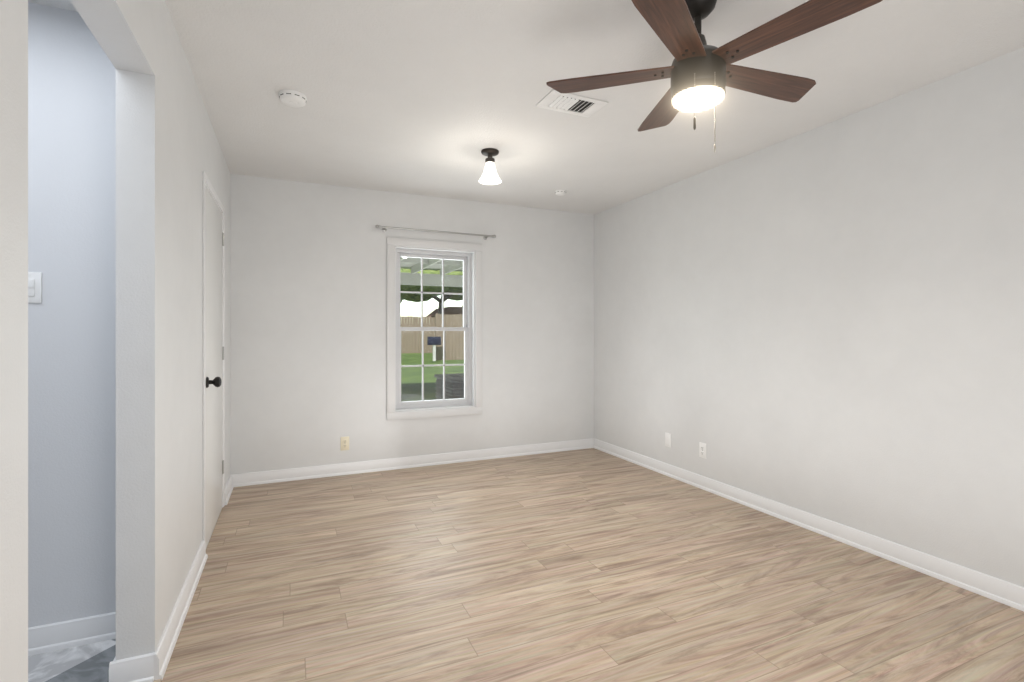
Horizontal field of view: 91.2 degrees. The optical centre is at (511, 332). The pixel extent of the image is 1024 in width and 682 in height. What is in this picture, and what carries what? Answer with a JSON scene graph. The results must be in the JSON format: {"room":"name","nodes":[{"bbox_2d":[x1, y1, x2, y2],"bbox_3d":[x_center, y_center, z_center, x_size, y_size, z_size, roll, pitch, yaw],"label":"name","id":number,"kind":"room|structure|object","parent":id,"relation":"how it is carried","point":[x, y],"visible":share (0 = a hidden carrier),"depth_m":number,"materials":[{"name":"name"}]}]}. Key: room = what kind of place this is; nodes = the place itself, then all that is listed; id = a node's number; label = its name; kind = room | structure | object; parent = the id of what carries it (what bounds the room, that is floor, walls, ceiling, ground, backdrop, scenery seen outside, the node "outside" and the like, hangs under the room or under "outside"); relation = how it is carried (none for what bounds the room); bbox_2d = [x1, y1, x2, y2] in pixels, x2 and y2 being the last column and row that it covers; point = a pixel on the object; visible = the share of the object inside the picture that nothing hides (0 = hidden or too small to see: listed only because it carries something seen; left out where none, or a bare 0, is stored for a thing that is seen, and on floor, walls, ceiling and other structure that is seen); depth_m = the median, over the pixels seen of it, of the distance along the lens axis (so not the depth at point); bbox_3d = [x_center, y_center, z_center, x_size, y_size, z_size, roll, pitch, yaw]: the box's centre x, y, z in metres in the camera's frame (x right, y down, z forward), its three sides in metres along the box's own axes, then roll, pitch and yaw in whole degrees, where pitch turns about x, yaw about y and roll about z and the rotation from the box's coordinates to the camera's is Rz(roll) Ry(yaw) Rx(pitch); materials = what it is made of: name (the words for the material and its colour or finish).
{"room":"empty bedroom","nodes":[
{"label":"empty bedroom","id":0,"kind":"room"},
{"bbox_2d":[28,2,115,627],"bbox_3d":[-2.544,-0.020,1.615,2.270,2.440,0.110,0,0,-24],"label":"wall","id":1,"kind":"structure","parent":0,"point":[71,326],"depth_m":1.91,"materials":[{"name":"white paint"}]},
{"bbox_2d":[28,272,41,302],"bbox_3d":[-1.806,-0.170,1.874,0.070,0.115,0.012,0,0,-24],"label":"hall light switch","id":2,"kind":"object","parent":1,"relation":"attached to","point":[34,287],"visible":0.62,"depth_m":1.88,"materials":[{"name":"white plastic"}]},
{"bbox_2d":[28,612,115,655],"bbox_3d":[-2.467,1.153,1.576,2.160,0.095,0.024,0,0,-24],"label":"baseboard","id":3,"kind":"structure","parent":1,"relation":"attached to","point":[51,637],"depth_m":1.92,"materials":[{"name":"white paint"}]},
{"bbox_2d":[0,0,229,681],"bbox_3d":[-0.898,-0.020,0.833,0.110,2.440,6.670,0,0,-24],"label":"wall","id":4,"kind":"structure","parent":0,"point":[168,150],"depth_m":1.72,"materials":[{"name":"paint"}]},
{"bbox_2d":[109,634,143,681],"bbox_3d":[-1.392,1.153,1.824,0.054,0.095,0.339,0,0,-24],"label":"baseboard","id":5,"kind":"structure","parent":4,"relation":"attached to","point":[127,669],"depth_m":1.69,"materials":[{"name":"white paint"}]},
{"bbox_2d":[144,540,207,681],"bbox_3d":[-1.426,1.153,2.194,0.024,0.095,1.044,0,0,-24],"label":"baseboard","id":6,"kind":"structure","parent":4,"relation":"attached to","point":[149,667],"depth_m":1.96,"materials":[{"name":"white paint"}]},
{"bbox_2d":[203,171,224,542],"bbox_3d":[-1.873,0.169,3.054,0.120,2.062,0.884,0,0,-24],"label":"door frame","id":7,"kind":"structure","parent":4,"relation":"attached to","point":[207,184],"depth_m":2.70,"materials":[{"name":"white paint"}]},
{"bbox_2d":[206,187,223,547],"bbox_3d":[-1.810,0.193,3.087,0.108,2.008,0.792,0,0,-24],"label":"door","id":8,"kind":"structure","parent":4,"relation":"in","point":[214,356],"depth_m":3.03,"materials":[{"name":"white paint"}]},
{"bbox_2d":[225,474,235,504],"bbox_3d":[-2.080,1.153,3.676,0.024,0.095,0.415,0,0,-24],"label":"baseboard","id":9,"kind":"structure","parent":4,"relation":"attached to","point":[231,483],"depth_m":3.73,"materials":[{"name":"white paint"}]},
{"bbox_2d":[230,174,593,474],"bbox_3d":[-0.700,-0.020,4.654,3.560,2.440,0.160,0,0,-24],"label":"wall","id":10,"kind":"structure","parent":0,"point":[308,324],"depth_m":4.33,"materials":[{"name":"paint"}]},
{"bbox_2d":[341,436,348,450],"bbox_3d":[-1.415,0.938,4.245,0.070,0.115,0.009,0,0,-24],"label":"electrical outlet","id":11,"kind":"object","parent":10,"relation":"attached to","point":[344,443],"visible":1,"depth_m":4.24,"materials":[{"name":"beige plastic"}]},
{"bbox_2d":[236,438,591,486],"bbox_3d":[-0.676,1.153,4.564,3.310,0.095,0.024,0,0,-24],"label":"baseboard","id":12,"kind":"structure","parent":10,"relation":"attached to","point":[283,475],"depth_m":4.42,"materials":[{"name":"white paint"}]},
{"bbox_2d":[387,237,481,419],"bbox_3d":[-0.719,-0.035,4.630,0.887,1.602,0.168,0,0,-24],"label":"window","id":13,"kind":"structure","parent":10,"relation":"in","point":[469,255],"depth_m":4.64,"materials":[{"name":"white paint"}]},
{"bbox_2d":[375,225,495,239],"bbox_3d":[-0.670,-0.905,4.537,1.114,0.046,0.078,0,0,-24],"label":"curtain rod","id":14,"kind":"object","parent":10,"relation":"attached to","point":[384,229],"visible":1,"depth_m":4.49,"materials":[{"name":"silver metal"}]},
{"bbox_2d":[28,0,1023,214],"bbox_3d":[-0.391,-1.290,1.145,5.830,0.100,6.830,0,0,-24],"label":"ceiling","id":15,"kind":"structure","parent":0,"point":[433,98],"depth_m":2.49,"materials":[{"name":"paint"}]},
{"bbox_2d":[279,90,305,107],"bbox_3d":[-1.146,-1.220,2.620,0.132,0.041,0.132,0,0,-24],"label":"smoke detector","id":16,"kind":"object","parent":15,"relation":"attached to","point":[293,98],"visible":1,"depth_m":2.58,"materials":[{"name":"white plastic"}]},
{"bbox_2d":[479,148,500,184],"bbox_3d":[-0.150,-1.137,3.421,0.156,0.206,0.156,0,0,-24],"label":"ceiling light","id":17,"kind":"object","parent":15,"relation":"attached to","point":[489,176],"visible":1,"depth_m":3.39,"materials":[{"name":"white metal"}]},
{"bbox_2d":[555,190,565,195],"bbox_3d":[0.425,-1.224,4.385,0.096,0.033,0.096,0,0,-24],"label":"smoke detector","id":18,"kind":"object","parent":15,"relation":"attached to","point":[560,192],"visible":1,"depth_m":4.35,"materials":[{"name":"white plastic"}]},
{"bbox_2d":[535,90,607,116],"bbox_3d":[0.322,-1.234,2.711,0.340,0.011,0.200,0,0,-24],"label":"ceiling vent","id":19,"kind":"object","parent":15,"relation":"in","point":[570,103],"visible":1,"depth_m":2.70,"materials":[{"name":"white plastic"}]},
{"bbox_2d":[546,0,881,151],"bbox_3d":[0.727,-0.938,1.879,1.039,0.605,1.074,0,0,-24],"label":"ceiling fan","id":20,"kind":"object","parent":15,"relation":"hanging from","point":[700,73],"visible":1,"depth_m":1.77,"materials":[{"name":"brown wood"}]},
{"bbox_2d":[28,448,1023,681],"bbox_3d":[-0.391,1.250,1.145,5.830,0.100,6.830,0,0,-24],"label":"floor","id":21,"kind":"structure","parent":0,"point":[589,565],"depth_m":2.30,"materials":[{"name":"brown wood"}]},
{"bbox_2d":[594,47,1023,586],"bbox_3d":[2.258,-0.020,2.227,0.110,2.440,6.670,0,0,-24],"label":"wall","id":22,"kind":"structure","parent":0,"point":[825,321],"depth_m":2.84,"materials":[{"name":"paint"}]},
{"bbox_2d":[665,432,670,447],"bbox_3d":[1.313,0.903,4.220,0.007,0.115,0.070,0,0,-24],"label":"electrical outlet plate","id":23,"kind":"object","parent":22,"relation":"attached to","point":[667,439],"visible":1,"depth_m":4.21,"materials":[{"name":"white plastic"}]},
{"bbox_2d":[699,442,705,458],"bbox_3d":[1.470,0.907,3.863,0.009,0.115,0.070,0,0,-24],"label":"electrical outlet","id":24,"kind":"object","parent":22,"relation":"attached to","point":[702,450],"visible":1,"depth_m":3.86,"materials":[{"name":"white plastic"}]},
{"bbox_2d":[592,438,1023,611],"bbox_3d":[2.174,1.153,2.250,0.024,0.095,6.560,0,0,-24],"label":"baseboard","id":25,"kind":"structure","parent":22,"relation":"attached to","point":[1004,592],"depth_m":2.83,"materials":[{"name":"white paint"}]},
{"label":"outside","id":26,"kind":"structure","parent":0,"visible":0},
{"bbox_2d":[401,353,463,401],"bbox_3d":[-8.877,0.815,44.857,80.000,1.230,80.000,0,0,-24],"label":"lawn","id":27,"kind":"structure","parent":26,"point":[415,376],"depth_m":14.75,"materials":[{"name":"green plant"}]},
{"bbox_2d":[400,257,462,286],"bbox_3d":[-1.045,-0.022,7.786,8.422,2.697,5.850,0,0,-24],"label":"roof","id":28,"kind":"structure","parent":27,"relation":"on","point":[416,276],"depth_m":10.18,"materials":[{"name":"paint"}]},
{"bbox_2d":[400,268,462,313],"bbox_3d":[-4.085,-2.754,27.943,10.182,8.055,5.387,0,0,-24],"label":"tree","id":29,"kind":"object","parent":27,"relation":"on","point":[436,289],"depth_m":26.69,"materials":[{"name":"green plant"}]},
{"bbox_2d":[400,313,463,359],"bbox_3d":[-3.429,0.172,22.727,20.088,1.962,5.110,0,0,-24],"label":"fence","id":30,"kind":"object","parent":27,"relation":"on","point":[455,338],"depth_m":20.55,"materials":[{"name":"brown wood"}]},
{"bbox_2d":[427,337,440,360],"bbox_3d":[-3.060,0.655,19.714,0.520,1.010,0.140,0,0,-24],"label":"mailbox","id":31,"kind":"object","parent":27,"relation":"on","point":[435,343],"depth_m":19.66,"materials":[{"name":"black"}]},
{"bbox_2d":[426,307,462,316],"bbox_3d":[-2.844,-0.273,30.577,4.300,2.450,2.800,0,0,-24],"label":"shed roof","id":32,"kind":"structure","parent":27,"relation":"on","point":[448,311],"depth_m":28.91,"materials":[{"name":"grey"}]},
{"bbox_2d":[434,373,463,399],"bbox_3d":[-0.487,0.942,6.202,0.900,0.872,0.900,0,0,-24],"label":"condenser","id":33,"kind":"object","parent":27,"relation":"on","point":[451,382],"depth_m":5.91,"materials":[{"name":"metal"}]}
]}

